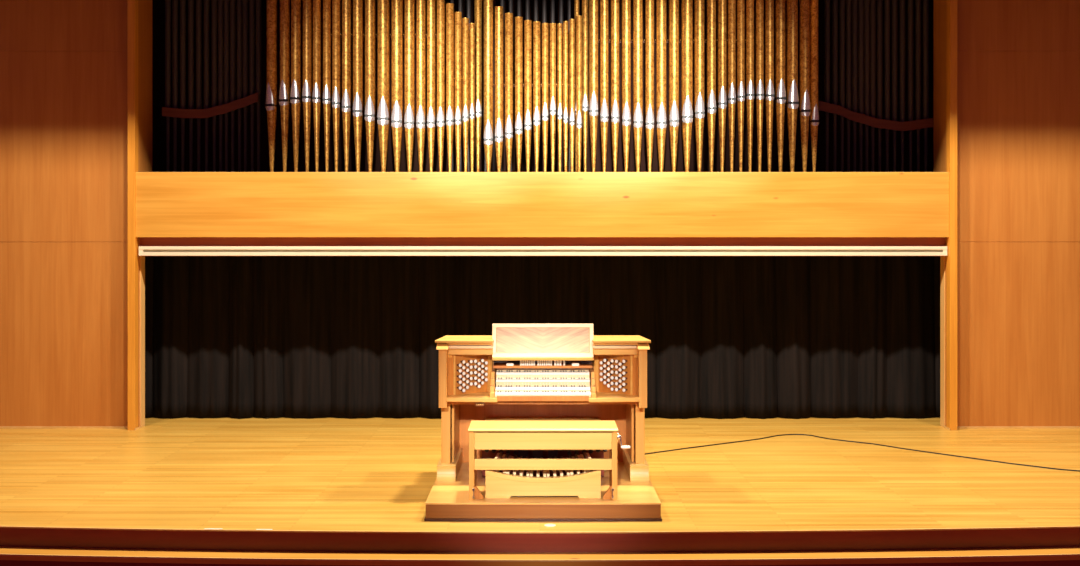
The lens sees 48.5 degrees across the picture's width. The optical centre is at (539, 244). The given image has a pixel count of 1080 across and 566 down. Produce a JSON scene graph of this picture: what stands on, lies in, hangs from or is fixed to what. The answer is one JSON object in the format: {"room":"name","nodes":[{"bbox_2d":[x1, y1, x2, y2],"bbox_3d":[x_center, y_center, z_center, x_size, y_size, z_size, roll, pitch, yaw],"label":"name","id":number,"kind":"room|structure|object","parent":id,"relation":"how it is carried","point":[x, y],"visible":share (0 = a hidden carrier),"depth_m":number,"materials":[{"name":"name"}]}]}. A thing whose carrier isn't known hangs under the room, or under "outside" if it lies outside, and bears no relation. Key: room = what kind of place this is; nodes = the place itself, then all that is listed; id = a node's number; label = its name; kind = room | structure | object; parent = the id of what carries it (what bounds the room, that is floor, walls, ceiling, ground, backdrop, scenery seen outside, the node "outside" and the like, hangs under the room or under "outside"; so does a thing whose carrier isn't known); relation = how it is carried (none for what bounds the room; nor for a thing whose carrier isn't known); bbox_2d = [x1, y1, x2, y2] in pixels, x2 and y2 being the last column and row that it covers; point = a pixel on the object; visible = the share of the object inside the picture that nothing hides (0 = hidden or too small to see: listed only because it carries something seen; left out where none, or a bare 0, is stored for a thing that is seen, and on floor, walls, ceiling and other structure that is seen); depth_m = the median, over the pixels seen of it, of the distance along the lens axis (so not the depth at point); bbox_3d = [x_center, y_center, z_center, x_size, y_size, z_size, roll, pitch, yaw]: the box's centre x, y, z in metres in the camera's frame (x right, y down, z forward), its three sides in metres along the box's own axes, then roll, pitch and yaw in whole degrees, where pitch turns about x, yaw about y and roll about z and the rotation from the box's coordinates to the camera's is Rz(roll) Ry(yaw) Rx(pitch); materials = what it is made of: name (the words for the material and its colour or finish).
{"room":"auditorium","nodes":[
{"label":"auditorium","id":0,"kind":"room"},
{"bbox_2d":[0,0,127,425],"bbox_3d":[-6.506,-0.735,14.235,3.388,5.790,0.130,0,0,0],"label":"wall","id":1,"kind":"structure","parent":0,"point":[64,180],"depth_m":14.17,"materials":[{"name":"brown wood"}]},
{"bbox_2d":[128,0,137,429],"bbox_3d":[-4.770,-0.735,14.149,0.085,5.790,0.298,0,0,0],"label":"trim","id":2,"kind":"structure","parent":1,"relation":"attached to","point":[132,4],"depth_m":14.00,"materials":[{"name":"brown wood"}]},
{"bbox_2d":[127,0,151,177],"bbox_3d":[-4.804,-2.210,14.415,0.126,2.840,0.570,0,0,0],"label":"trim","id":3,"kind":"structure","parent":1,"relation":"attached to","point":[144,6],"depth_m":14.39,"materials":[{"name":"brown wood"}]},
{"bbox_2d":[140,256,144,426],"bbox_3d":[-4.738,1.060,14.270,0.035,2.200,0.140,0,0,0],"label":"trim","id":4,"kind":"structure","parent":1,"relation":"attached to","point":[142,258],"depth_m":14.25,"materials":[{"name":"brown wood"}]},
{"bbox_2d":[139,237,944,245],"bbox_3d":[0.026,-0.105,14.220,9.535,0.470,0.060,0,0,0],"label":"trim","id":5,"kind":"structure","parent":1,"relation":"attached to","point":[143,241],"depth_m":14.19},
{"bbox_2d":[136,172,948,236],"bbox_3d":[0.026,-0.472,14.080,9.575,0.764,0.100,0,0,0],"label":"balcony front panel","id":6,"kind":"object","parent":1,"relation":"attached to","point":[168,204],"depth_m":14.03,"materials":[{"name":"brown wood"}]},
{"bbox_2d":[0,417,1079,530],"bbox_3d":[0.000,2.164,12.415,16.400,0.008,6.770,0,0,0],"label":"floor","id":7,"kind":"structure","parent":0,"point":[251,473],"depth_m":11.15,"materials":[{"name":"beige wood"}]},
{"bbox_2d":[0,526,1079,532],"bbox_3d":[0.000,2.164,9.390,16.400,0.010,0.732,0,0,0],"label":"trim","id":8,"kind":"structure","parent":7,"relation":"on","point":[35,527],"depth_m":9.07,"materials":[{"name":"brown wood"}]},
{"bbox_2d":[424,324,661,520],"bbox_3d":[0.025,1.420,10.375,1.860,1.480,1.990,0,0,0],"label":"organ console","id":9,"kind":"object","parent":7,"relation":"on","point":[517,372],"visible":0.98,"depth_m":10.32,"materials":[{"name":"brown wood"}]},
{"bbox_2d":[485,452,600,497],"bbox_3d":[0.025,1.896,9.928,0.920,0.245,0.743,0,0,0],"label":"pedalboard","id":10,"kind":"object","parent":9,"relation":"on","point":[587,484],"visible":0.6,"depth_m":9.56,"materials":[{"name":"brown wood"}]},
{"bbox_2d":[468,421,629,499],"bbox_3d":[0.076,1.732,9.674,1.286,0.573,0.440,0,0,0],"label":"bench","id":11,"kind":"object","parent":9,"relation":"on","point":[483,435],"visible":1,"depth_m":9.52,"materials":[{"name":"brown wood"}]},
{"bbox_2d":[152,0,932,171],"bbox_3d":[0.000,-0.735,15.675,16.400,5.790,0.150,0,0,0],"label":"wall","id":12,"kind":"structure","parent":0,"point":[158,6],"depth_m":15.60,"materials":[{"name":"brown paint"}]},
{"bbox_3d":[0.000,-0.760,14.925,10.800,0.080,1.350,0,0,0],"label":"trim","id":13,"kind":"structure","parent":12,"relation":"attached to","visible":0},
{"bbox_2d":[165,0,170,171],"bbox_3d":[-4.607,-2.095,14.860,0.068,2.590,0.068,0,0,0],"label":"pipe","id":14,"kind":"object","parent":13,"relation":"on","point":[167,2],"visible":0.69,"depth_m":14.84,"materials":[{"name":"grey metal"}]},
{"bbox_2d":[162,93,257,117],"bbox_3d":[-4.064,-1.720,14.790,1.182,0.316,0.020,0,0,0],"label":"board","id":15,"kind":"object","parent":14,"relation":"attached to","point":[240,103],"visible":1,"depth_m":14.78,"materials":[{"name":"brown wood"}]},
{"bbox_2d":[172,0,177,171],"bbox_3d":[-4.519,-2.095,14.860,0.068,2.590,0.068,0,0,0],"label":"pipe","id":16,"kind":"object","parent":13,"relation":"on","point":[174,2],"visible":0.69,"depth_m":14.84,"materials":[{"name":"grey metal"}]},
{"bbox_2d":[180,0,185,171],"bbox_3d":[-4.422,-2.095,14.860,0.068,2.590,0.068,0,0,0],"label":"pipe","id":17,"kind":"object","parent":13,"relation":"on","point":[182,2],"visible":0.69,"depth_m":14.84,"materials":[{"name":"grey metal"}]},
{"bbox_2d":[188,0,193,171],"bbox_3d":[-4.322,-2.095,14.860,0.068,2.590,0.068,0,0,0],"label":"pipe","id":18,"kind":"object","parent":13,"relation":"on","point":[190,2],"visible":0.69,"depth_m":14.84,"materials":[{"name":"grey metal"}]},
{"bbox_2d":[196,0,201,171],"bbox_3d":[-4.225,-2.095,14.860,0.068,2.590,0.068,0,0,0],"label":"pipe","id":19,"kind":"object","parent":13,"relation":"on","point":[198,2],"visible":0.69,"depth_m":14.84,"materials":[{"name":"grey metal"}]},
{"bbox_2d":[204,0,208,171],"bbox_3d":[-4.129,-2.095,14.860,0.068,2.590,0.068,0,0,0],"label":"pipe","id":20,"kind":"object","parent":13,"relation":"on","point":[206,2],"visible":0.69,"depth_m":14.83,"materials":[{"name":"grey metal"}]},
{"bbox_2d":[212,0,216,171],"bbox_3d":[-4.032,-2.095,14.860,0.068,2.590,0.068,0,0,0],"label":"pipe","id":21,"kind":"object","parent":13,"relation":"on","point":[214,2],"visible":0.69,"depth_m":14.84,"materials":[{"name":"grey metal"}]},
{"bbox_2d":[218,0,223,171],"bbox_3d":[-3.953,-2.095,14.860,0.068,2.590,0.068,0,0,0],"label":"pipe","id":22,"kind":"object","parent":13,"relation":"on","point":[220,2],"visible":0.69,"depth_m":14.84,"materials":[{"name":"grey metal"}]},
{"bbox_2d":[230,0,235,171],"bbox_3d":[-3.804,-2.095,14.860,0.068,2.590,0.068,0,0,0],"label":"pipe","id":23,"kind":"object","parent":13,"relation":"on","point":[232,2],"visible":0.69,"depth_m":14.84,"materials":[{"name":"grey metal"}]},
{"bbox_2d":[249,0,254,171],"bbox_3d":[-3.563,-2.095,14.860,0.068,2.590,0.068,0,0,0],"label":"pipe","id":24,"kind":"object","parent":13,"relation":"on","point":[251,2],"visible":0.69,"depth_m":14.84,"materials":[{"name":"grey metal"}]},
{"bbox_2d":[256,0,261,171],"bbox_3d":[-3.483,-2.095,14.860,0.068,2.590,0.068,0,0,0],"label":"pipe","id":25,"kind":"object","parent":13,"relation":"on","point":[258,2],"visible":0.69,"depth_m":14.84,"materials":[{"name":"grey metal"}]},
{"bbox_2d":[265,0,276,171],"bbox_3d":[-3.209,-2.110,14.360,0.126,2.620,0.126,0,0,26],"label":"pipe","id":26,"kind":"object","parent":13,"relation":"on","point":[271,92],"visible":0.84,"depth_m":14.31,"materials":[{"name":"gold metal"}]},
{"bbox_2d":[279,0,289,171],"bbox_3d":[-3.054,-2.100,14.360,0.119,2.600,0.119,0,0,13],"label":"pipe","id":27,"kind":"object","parent":13,"relation":"on","point":[284,93],"visible":0.89,"depth_m":14.32,"materials":[{"name":"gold metal"}]},
{"bbox_2d":[290,0,300,171],"bbox_3d":[-2.921,-2.090,14.357,0.123,2.580,0.125,0,0,0],"label":"pipe","id":28,"kind":"object","parent":13,"relation":"on","point":[295,95],"visible":0.87,"depth_m":14.31,"materials":[{"name":"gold metal"}]},
{"bbox_2d":[302,0,311,171],"bbox_3d":[-2.786,-2.080,14.359,0.109,2.560,0.110,0,0,0],"label":"pipe","id":29,"kind":"object","parent":13,"relation":"on","point":[307,4],"visible":0.89,"depth_m":14.32,"materials":[{"name":"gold metal"}]},
{"bbox_2d":[312,0,320,171],"bbox_3d":[-2.670,-2.120,14.360,0.099,2.640,0.099,0,0,0],"label":"pipe","id":30,"kind":"object","parent":13,"relation":"on","point":[316,96],"visible":0.94,"depth_m":14.32,"materials":[{"name":"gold metal"}]},
{"bbox_2d":[323,0,330,171],"bbox_3d":[-2.549,-2.110,14.360,0.098,2.620,0.098,0,0,0],"label":"pipe","id":31,"kind":"object","parent":13,"relation":"on","point":[326,3],"visible":0.91,"depth_m":14.32,"materials":[{"name":"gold metal"}]},
{"bbox_2d":[332,0,339,171],"bbox_3d":[-2.436,-2.100,14.360,0.099,2.600,0.099,0,0,0],"label":"pipe","id":32,"kind":"object","parent":13,"relation":"on","point":[335,3],"visible":0.92,"depth_m":14.32,"materials":[{"name":"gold metal"}]},
{"bbox_2d":[342,0,350,171],"bbox_3d":[-2.314,-2.090,14.360,0.111,2.580,0.111,0,0,0],"label":"pipe","id":33,"kind":"object","parent":13,"relation":"on","point":[346,4],"visible":0.88,"depth_m":14.31,"materials":[{"name":"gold metal"}]},
{"bbox_2d":[353,0,362,171],"bbox_3d":[-2.178,-2.080,14.360,0.124,2.560,0.124,0,0,0],"label":"pipe","id":34,"kind":"object","parent":13,"relation":"on","point":[357,4],"visible":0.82,"depth_m":14.31,"materials":[{"name":"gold metal"}]},
{"bbox_2d":[365,0,374,171],"bbox_3d":[-2.032,-2.120,14.360,0.129,2.640,0.129,0,0,0],"label":"pipe","id":35,"kind":"object","parent":13,"relation":"on","point":[369,4],"visible":0.88,"depth_m":14.31,"materials":[{"name":"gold metal"}]},
{"bbox_2d":[377,0,389,171],"bbox_3d":[-1.872,-2.110,14.360,0.148,2.620,0.148,0,0,0],"label":"pipe","id":36,"kind":"object","parent":13,"relation":"on","point":[383,115],"visible":0.91,"depth_m":14.30,"materials":[{"name":"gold metal"}]},
{"bbox_2d":[391,0,402,171],"bbox_3d":[-1.709,-2.100,14.360,0.141,2.600,0.141,0,0,0],"label":"pipe","id":37,"kind":"object","parent":13,"relation":"on","point":[396,5],"visible":0.94,"depth_m":14.30,"materials":[{"name":"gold metal"}]},
{"bbox_2d":[404,0,414,171],"bbox_3d":[-1.560,-2.090,14.360,0.126,2.580,0.126,0,0,0],"label":"pipe","id":38,"kind":"object","parent":13,"relation":"on","point":[409,5],"visible":0.87,"depth_m":14.31,"materials":[{"name":"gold metal"}]},
{"bbox_2d":[416,0,425,171],"bbox_3d":[-1.424,-2.080,14.360,0.114,2.560,0.114,0,0,0],"label":"pipe","id":39,"kind":"object","parent":13,"relation":"on","point":[420,4],"visible":0.92,"depth_m":14.31,"materials":[{"name":"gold metal"}]},
{"bbox_2d":[427,0,434,171],"bbox_3d":[-1.302,-2.120,14.360,0.104,2.640,0.104,0,0,0],"label":"pipe","id":40,"kind":"object","parent":13,"relation":"on","point":[430,3],"visible":0.91,"depth_m":14.32,"materials":[{"name":"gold metal"}]},
{"bbox_2d":[437,0,444,171],"bbox_3d":[-1.187,-2.110,14.360,0.099,2.620,0.099,0,0,0],"label":"pipe","id":41,"kind":"object","parent":13,"relation":"on","point":[440,3],"visible":0.95,"depth_m":14.32,"materials":[{"name":"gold metal"}]},
{"bbox_2d":[446,3,453,171],"bbox_3d":[-1.077,-1.842,14.360,0.098,2.084,0.098,0,0,0],"label":"pipe","id":42,"kind":"object","parent":13,"relation":"on","point":[449,6],"visible":0.91,"depth_m":14.32,"materials":[{"name":"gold metal"}]},
{"bbox_2d":[455,12,461,171],"bbox_3d":[-0.979,-1.792,14.360,0.087,1.984,0.087,0,0,0],"label":"pipe","id":43,"kind":"object","parent":13,"relation":"on","point":[458,15],"visible":0.93,"depth_m":14.33,"materials":[{"name":"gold metal"}]},
{"bbox_2d":[462,18,468,171],"bbox_3d":[-0.889,-1.756,14.360,0.080,1.912,0.080,0,0,0],"label":"pipe","id":44,"kind":"object","parent":13,"relation":"on","point":[465,21],"visible":0.88,"depth_m":14.33,"materials":[{"name":"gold metal"}]},
{"bbox_2d":[469,23,474,171],"bbox_3d":[-0.810,-1.724,14.340,0.067,1.847,0.067,0,0,0],"label":"pipe","id":45,"kind":"object","parent":13,"relation":"on","point":[471,25],"visible":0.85,"depth_m":14.31,"materials":[{"name":"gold metal"}]},
{"bbox_2d":[474,0,481,171],"bbox_3d":[-0.747,-2.110,14.500,0.095,2.620,0.095,0,0,0],"label":"pipe","id":46,"kind":"object","parent":13,"relation":"on","point":[477,3],"visible":0.81,"depth_m":14.47,"materials":[{"name":"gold metal"}]},
{"bbox_2d":[484,0,492,171],"bbox_3d":[-0.616,-2.100,14.360,0.116,2.600,0.116,0,0,0],"label":"pipe","id":47,"kind":"object","parent":13,"relation":"on","point":[488,4],"visible":0.89,"depth_m":14.31,"materials":[{"name":"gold metal"}]},
{"bbox_2d":[495,6,503,171],"bbox_3d":[-0.489,-1.824,14.360,0.106,2.048,0.106,0,0,0],"label":"pipe","id":48,"kind":"object","parent":13,"relation":"on","point":[498,9],"visible":0.89,"depth_m":14.32,"materials":[{"name":"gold metal"}]},
{"bbox_2d":[505,13,512,171],"bbox_3d":[-0.371,-1.784,14.360,0.099,1.969,0.099,0,0,0],"label":"pipe","id":49,"kind":"object","parent":13,"relation":"on","point":[508,16],"visible":0.88,"depth_m":14.32,"materials":[{"name":"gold metal"}]},
{"bbox_2d":[515,17,522,171],"bbox_3d":[-0.253,-1.762,14.360,0.095,1.925,0.095,0,0,0],"label":"pipe","id":50,"kind":"object","parent":13,"relation":"on","point":[518,20],"visible":0.93,"depth_m":14.32,"materials":[{"name":"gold metal"}]},
{"bbox_2d":[524,20,531,171],"bbox_3d":[-0.144,-1.742,14.360,0.092,1.884,0.092,0,0,0],"label":"pipe","id":51,"kind":"object","parent":13,"relation":"on","point":[527,23],"visible":0.92,"depth_m":14.33,"materials":[{"name":"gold metal"}]},
{"bbox_2d":[533,21,540,171],"bbox_3d":[-0.038,-1.734,14.360,0.090,1.869,0.090,0,0,0],"label":"pipe","id":52,"kind":"object","parent":13,"relation":"on","point":[536,24],"visible":0.97,"depth_m":14.33,"materials":[{"name":"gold metal"}]},
{"bbox_2d":[542,23,548,171],"bbox_3d":[0.062,-1.725,14.360,0.082,1.851,0.082,0,0,0],"label":"pipe","id":53,"kind":"object","parent":13,"relation":"on","point":[544,25],"visible":0.89,"depth_m":14.33,"materials":[{"name":"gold metal"}]},
{"bbox_2d":[550,23,555,171],"bbox_3d":[0.154,-1.724,14.360,0.079,1.848,0.079,0,0,0],"label":"pipe","id":54,"kind":"object","parent":13,"relation":"on","point":[552,25],"visible":0.93,"depth_m":14.33,"materials":[{"name":"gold metal"}]},
{"bbox_2d":[569,19,574,171],"bbox_3d":[0.384,-1.750,14.360,0.068,1.900,0.068,0,0,0],"label":"pipe","id":55,"kind":"object","parent":13,"relation":"on","point":[571,21],"visible":0.94,"depth_m":14.33,"materials":[{"name":"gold metal"}]},
{"bbox_2d":[576,16,581,171],"bbox_3d":[0.469,-1.768,14.350,0.073,1.936,0.073,0,0,0],"label":"pipe","id":56,"kind":"object","parent":13,"relation":"on","point":[578,18],"visible":0.94,"depth_m":14.32,"materials":[{"name":"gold metal"}]},
{"bbox_2d":[582,0,587,171],"bbox_3d":[0.545,-2.120,14.480,0.080,2.640,0.080,0,0,0],"label":"pipe","id":57,"kind":"object","parent":13,"relation":"on","point":[584,2],"visible":0.84,"depth_m":14.45,"materials":[{"name":"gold metal"}]},
{"bbox_2d":[589,0,597,171],"bbox_3d":[0.643,-2.110,14.360,0.111,2.620,0.111,0,0,0],"label":"pipe","id":58,"kind":"object","parent":13,"relation":"on","point":[593,4],"visible":0.91,"depth_m":14.31,"materials":[{"name":"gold metal"}]},
{"bbox_2d":[600,0,608,171],"bbox_3d":[0.769,-2.100,14.360,0.104,2.600,0.104,0,0,0],"label":"pipe","id":59,"kind":"object","parent":13,"relation":"on","point":[604,4],"visible":0.91,"depth_m":14.32,"materials":[{"name":"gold metal"}]},
{"bbox_2d":[611,0,618,171],"bbox_3d":[0.899,-2.090,14.360,0.104,2.580,0.104,0,0,0],"label":"pipe","id":60,"kind":"object","parent":13,"relation":"on","point":[614,3],"visible":0.91,"depth_m":14.31,"materials":[{"name":"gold metal"}]},
{"bbox_2d":[622,0,630,171],"bbox_3d":[1.033,-2.080,14.360,0.111,2.560,0.111,0,0,0],"label":"pipe","id":61,"kind":"object","parent":13,"relation":"on","point":[626,4],"visible":0.88,"depth_m":14.32,"materials":[{"name":"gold metal"}]},
{"bbox_2d":[633,0,642,171],"bbox_3d":[1.171,-2.120,14.360,0.119,2.640,0.119,0,0,0],"label":"pipe","id":62,"kind":"object","parent":13,"relation":"on","point":[637,4],"visible":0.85,"depth_m":14.31,"materials":[{"name":"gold metal"}]},
{"bbox_2d":[645,0,653,171],"bbox_3d":[1.313,-2.110,14.360,0.109,2.620,0.109,0,0,0],"label":"pipe","id":63,"kind":"object","parent":13,"relation":"on","point":[649,4],"visible":0.92,"depth_m":14.31,"materials":[{"name":"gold metal"}]},
{"bbox_2d":[656,0,666,171],"bbox_3d":[1.452,-2.100,14.360,0.126,2.600,0.126,0,0,0],"label":"pipe","id":64,"kind":"object","parent":13,"relation":"on","point":[661,121],"visible":0.9,"depth_m":14.31,"materials":[{"name":"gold metal"}]},
{"bbox_2d":[669,0,678,171],"bbox_3d":[1.602,-2.090,14.360,0.124,2.580,0.124,0,0,0],"label":"pipe","id":65,"kind":"object","parent":13,"relation":"on","point":[673,4],"visible":0.88,"depth_m":14.31,"materials":[{"name":"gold metal"}]},
{"bbox_2d":[681,0,692,171],"bbox_3d":[1.759,-2.080,14.360,0.138,2.560,0.139,0,0,0],"label":"pipe","id":66,"kind":"object","parent":13,"relation":"on","point":[686,5],"visible":0.89,"depth_m":14.30,"materials":[{"name":"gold metal"}]},
{"bbox_2d":[694,0,704,171],"bbox_3d":[1.907,-2.120,14.360,0.124,2.640,0.124,0,0,0],"label":"pipe","id":67,"kind":"object","parent":13,"relation":"on","point":[699,110],"visible":0.91,"depth_m":14.31,"materials":[{"name":"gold metal"}]},
{"bbox_2d":[707,0,715,171],"bbox_3d":[2.051,-2.110,14.360,0.111,2.620,0.111,0,0,0],"label":"pipe","id":68,"kind":"object","parent":13,"relation":"on","point":[711,4],"visible":0.88,"depth_m":14.31,"materials":[{"name":"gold metal"}]},
{"bbox_2d":[718,0,726,171],"bbox_3d":[2.179,-2.100,14.360,0.108,2.600,0.108,0,0,0],"label":"pipe","id":69,"kind":"object","parent":13,"relation":"on","point":[722,4],"visible":0.87,"depth_m":14.32,"materials":[{"name":"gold metal"}]},
{"bbox_2d":[728,0,735,171],"bbox_3d":[2.294,-2.090,14.360,0.096,2.580,0.097,0,0,0],"label":"pipe","id":70,"kind":"object","parent":13,"relation":"on","point":[731,3],"visible":0.93,"depth_m":14.32,"materials":[{"name":"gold metal"}]},
{"bbox_2d":[737,0,744,171],"bbox_3d":[2.403,-2.080,14.360,0.094,2.560,0.094,0,0,0],"label":"pipe","id":71,"kind":"object","parent":13,"relation":"on","point":[740,3],"visible":0.91,"depth_m":14.33,"materials":[{"name":"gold metal"}]},
{"bbox_2d":[746,0,753,171],"bbox_3d":[2.513,-2.120,14.360,0.098,2.640,0.098,0,0,0],"label":"pipe","id":72,"kind":"object","parent":13,"relation":"on","point":[749,3],"visible":0.88,"depth_m":14.33,"materials":[{"name":"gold metal"}]},
{"bbox_2d":[756,0,763,171],"bbox_3d":[2.629,-2.110,14.360,0.096,2.620,0.097,0,0,0],"label":"pipe","id":73,"kind":"object","parent":13,"relation":"on","point":[759,3],"visible":0.9,"depth_m":14.33,"materials":[{"name":"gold metal"}]},
{"bbox_2d":[765,0,773,171],"bbox_3d":[2.746,-2.100,14.360,0.106,2.600,0.106,0,0,0],"label":"pipe","id":74,"kind":"object","parent":13,"relation":"on","point":[769,4],"visible":0.86,"depth_m":14.32,"materials":[{"name":"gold metal"}]},
{"bbox_2d":[775,0,785,171],"bbox_3d":[2.877,-2.090,14.359,0.120,2.580,0.122,0,0,0],"label":"pipe","id":75,"kind":"object","parent":13,"relation":"on","point":[780,93],"visible":0.91,"depth_m":14.32,"materials":[{"name":"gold metal"}]},
{"bbox_2d":[787,0,798,171],"bbox_3d":[3.018,-2.080,14.359,0.136,2.560,0.139,0,0,0],"label":"pipe","id":76,"kind":"object","parent":13,"relation":"on","point":[792,5],"visible":0.88,"depth_m":14.31,"materials":[{"name":"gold metal"}]},
{"bbox_2d":[800,0,810,171],"bbox_3d":[3.167,-2.120,14.358,0.125,2.640,0.127,0,0,0],"label":"pipe","id":77,"kind":"object","parent":13,"relation":"on","point":[805,110],"visible":0.84,"depth_m":14.31,"materials":[{"name":"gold metal"}]},
{"bbox_2d":[810,0,818,171],"bbox_3d":[3.281,-2.110,14.360,0.099,2.620,0.099,0,0,-13],"label":"pipe","id":78,"kind":"object","parent":13,"relation":"on","point":[814,115],"visible":0.85,"depth_m":14.32,"materials":[{"name":"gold metal"}]},
{"bbox_2d":[824,0,829,171],"bbox_3d":[3.555,-2.095,14.860,0.068,2.590,0.068,0,0,0],"label":"pipe","id":79,"kind":"object","parent":13,"relation":"on","point":[826,2],"visible":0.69,"depth_m":14.84,"materials":[{"name":"grey metal"}]},
{"bbox_2d":[832,0,837,171],"bbox_3d":[3.652,-2.095,14.860,0.068,2.590,0.068,0,0,0],"label":"pipe","id":80,"kind":"object","parent":13,"relation":"on","point":[834,2],"visible":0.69,"depth_m":14.84,"materials":[{"name":"grey metal"}]},
{"bbox_2d":[839,0,844,171],"bbox_3d":[3.741,-2.095,14.860,0.068,2.590,0.068,0,0,0],"label":"pipe","id":81,"kind":"object","parent":13,"relation":"on","point":[841,2],"visible":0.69,"depth_m":14.84,"materials":[{"name":"grey metal"}]},
{"bbox_2d":[846,0,850,171],"bbox_3d":[3.820,-2.095,14.860,0.068,2.590,0.068,0,0,0],"label":"pipe","id":82,"kind":"object","parent":13,"relation":"on","point":[848,2],"visible":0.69,"depth_m":14.83,"materials":[{"name":"grey metal"}]},
{"bbox_2d":[852,0,857,171],"bbox_3d":[3.897,-2.095,14.860,0.068,2.590,0.068,0,0,0],"label":"pipe","id":83,"kind":"object","parent":13,"relation":"on","point":[854,2],"visible":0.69,"depth_m":14.84,"materials":[{"name":"grey metal"}]},
{"bbox_2d":[858,0,863,171],"bbox_3d":[3.974,-2.095,14.860,0.068,2.590,0.068,0,0,0],"label":"pipe","id":84,"kind":"object","parent":13,"relation":"on","point":[860,2],"visible":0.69,"depth_m":14.84,"materials":[{"name":"grey metal"}]},
{"bbox_2d":[864,0,869,171],"bbox_3d":[4.047,-2.095,14.860,0.068,2.590,0.068,0,0,0],"label":"pipe","id":85,"kind":"object","parent":13,"relation":"on","point":[866,2],"visible":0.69,"depth_m":14.84,"materials":[{"name":"grey metal"}]},
{"bbox_2d":[870,0,875,171],"bbox_3d":[4.121,-2.095,14.860,0.068,2.590,0.068,0,0,0],"label":"pipe","id":86,"kind":"object","parent":13,"relation":"on","point":[872,2],"visible":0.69,"depth_m":14.84,"materials":[{"name":"grey metal"}]},
{"bbox_2d":[877,0,881,171],"bbox_3d":[4.205,-2.095,14.860,0.068,2.590,0.068,0,0,0],"label":"pipe","id":87,"kind":"object","parent":13,"relation":"on","point":[879,2],"visible":0.69,"depth_m":14.84,"materials":[{"name":"grey metal"}]},
{"bbox_2d":[884,0,889,171],"bbox_3d":[4.300,-2.095,14.860,0.068,2.590,0.068,0,0,0],"label":"pipe","id":88,"kind":"object","parent":13,"relation":"on","point":[886,2],"visible":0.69,"depth_m":14.84,"materials":[{"name":"grey metal"}]},
{"bbox_2d":[892,0,896,171],"bbox_3d":[4.391,-2.095,14.860,0.068,2.590,0.068,0,0,0],"label":"pipe","id":89,"kind":"object","parent":13,"relation":"on","point":[894,2],"visible":0.69,"depth_m":14.84,"materials":[{"name":"grey metal"}]},
{"bbox_2d":[900,0,904,171],"bbox_3d":[4.488,-2.095,14.860,0.068,2.590,0.068,0,0,0],"label":"pipe","id":90,"kind":"object","parent":13,"relation":"on","point":[902,2],"visible":0.69,"depth_m":14.83,"materials":[{"name":"grey metal"}]},
{"bbox_2d":[908,0,912,171],"bbox_3d":[4.588,-2.095,14.860,0.068,2.590,0.068,0,0,0],"label":"pipe","id":91,"kind":"object","parent":13,"relation":"on","point":[910,2],"visible":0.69,"depth_m":14.84,"materials":[{"name":"grey metal"}]},
{"bbox_2d":[915,0,920,171],"bbox_3d":[4.685,-2.095,14.860,0.068,2.590,0.068,0,0,0],"label":"pipe","id":92,"kind":"object","parent":13,"relation":"on","point":[917,2],"visible":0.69,"depth_m":14.83,"materials":[{"name":"grey metal"}]},
{"bbox_2d":[923,0,928,171],"bbox_3d":[4.776,-2.095,14.860,0.068,2.590,0.068,0,0,0],"label":"pipe","id":93,"kind":"object","parent":13,"relation":"on","point":[925,2],"visible":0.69,"depth_m":14.84,"materials":[{"name":"grey metal"}]},
{"bbox_2d":[139,246,946,255],"bbox_3d":[0.035,0.070,14.125,9.479,0.110,0.130,0,0,0],"label":"track","id":94,"kind":"object","parent":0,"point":[143,250],"visible":1,"depth_m":14.06,"materials":[{"name":"beige metal"}]},
{"bbox_2d":[138,237,946,417],"bbox_3d":[0.020,0.844,14.944,10.491,2.608,0.152,0,0,0],"label":"stage curtain","id":95,"kind":"object","parent":94,"relation":"hanging from","point":[226,336],"visible":0.63,"depth_m":14.95,"materials":[{"name":"black fabric"}]},
{"bbox_2d":[819,101,932,130],"bbox_3d":[4.145,-1.590,14.790,1.416,0.368,0.020,0,0,0],"label":"board","id":96,"kind":"object","parent":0,"point":[823,106],"visible":1,"depth_m":14.78,"materials":[{"name":"brown wood"}]},
{"bbox_2d":[957,0,1079,425],"bbox_3d":[6.535,-0.735,14.235,3.329,5.790,0.130,0,0,0],"label":"wall","id":97,"kind":"structure","parent":0,"point":[1018,61],"depth_m":14.17,"materials":[{"name":"brown wood"}]},
{"bbox_2d":[933,0,946,171],"bbox_3d":[4.867,-2.210,14.415,0.120,2.840,0.576,0,0,3],"label":"trim","id":98,"kind":"structure","parent":97,"relation":"attached to","point":[939,6],"depth_m":14.42,"materials":[{"name":"brown wood"}]},
{"bbox_2d":[940,256,944,426],"bbox_3d":[4.802,1.060,14.270,0.034,2.200,0.140,0,0,0],"label":"trim","id":99,"kind":"structure","parent":97,"relation":"attached to","point":[942,258],"depth_m":14.26,"materials":[{"name":"brown wood"}]},
{"bbox_2d":[947,0,956,429],"bbox_3d":[4.827,-0.735,14.149,0.088,5.790,0.298,0,0,0],"label":"trim","id":100,"kind":"structure","parent":97,"relation":"attached to","point":[951,4],"depth_m":14.00,"materials":[{"name":"brown wood"}]},
{"bbox_3d":[0.000,3.100,6.615,16.400,0.080,5.230,0,0,0],"label":"floor","id":101,"kind":"structure","parent":0,"visible":0},
{"bbox_2d":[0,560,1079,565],"bbox_3d":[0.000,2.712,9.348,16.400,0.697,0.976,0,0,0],"label":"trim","id":102,"kind":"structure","parent":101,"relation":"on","point":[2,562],"depth_m":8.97,"materials":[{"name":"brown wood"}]},
{"bbox_2d":[0,547,1079,565],"bbox_3d":[0.000,2.341,9.333,16.400,0.045,1.006,0,0,0],"label":"trim","id":103,"kind":"structure","parent":102,"relation":"on","point":[3,550],"depth_m":8.96,"materials":[{"name":"brown wood"}]},
{"bbox_2d":[0,528,1079,552],"bbox_3d":[0.000,2.244,9.441,16.400,0.149,0.791,0,0,0],"label":"stage edge","id":104,"kind":"structure","parent":103,"relation":"on","point":[9,537],"depth_m":9.09,"materials":[{"name":"brown wood"}]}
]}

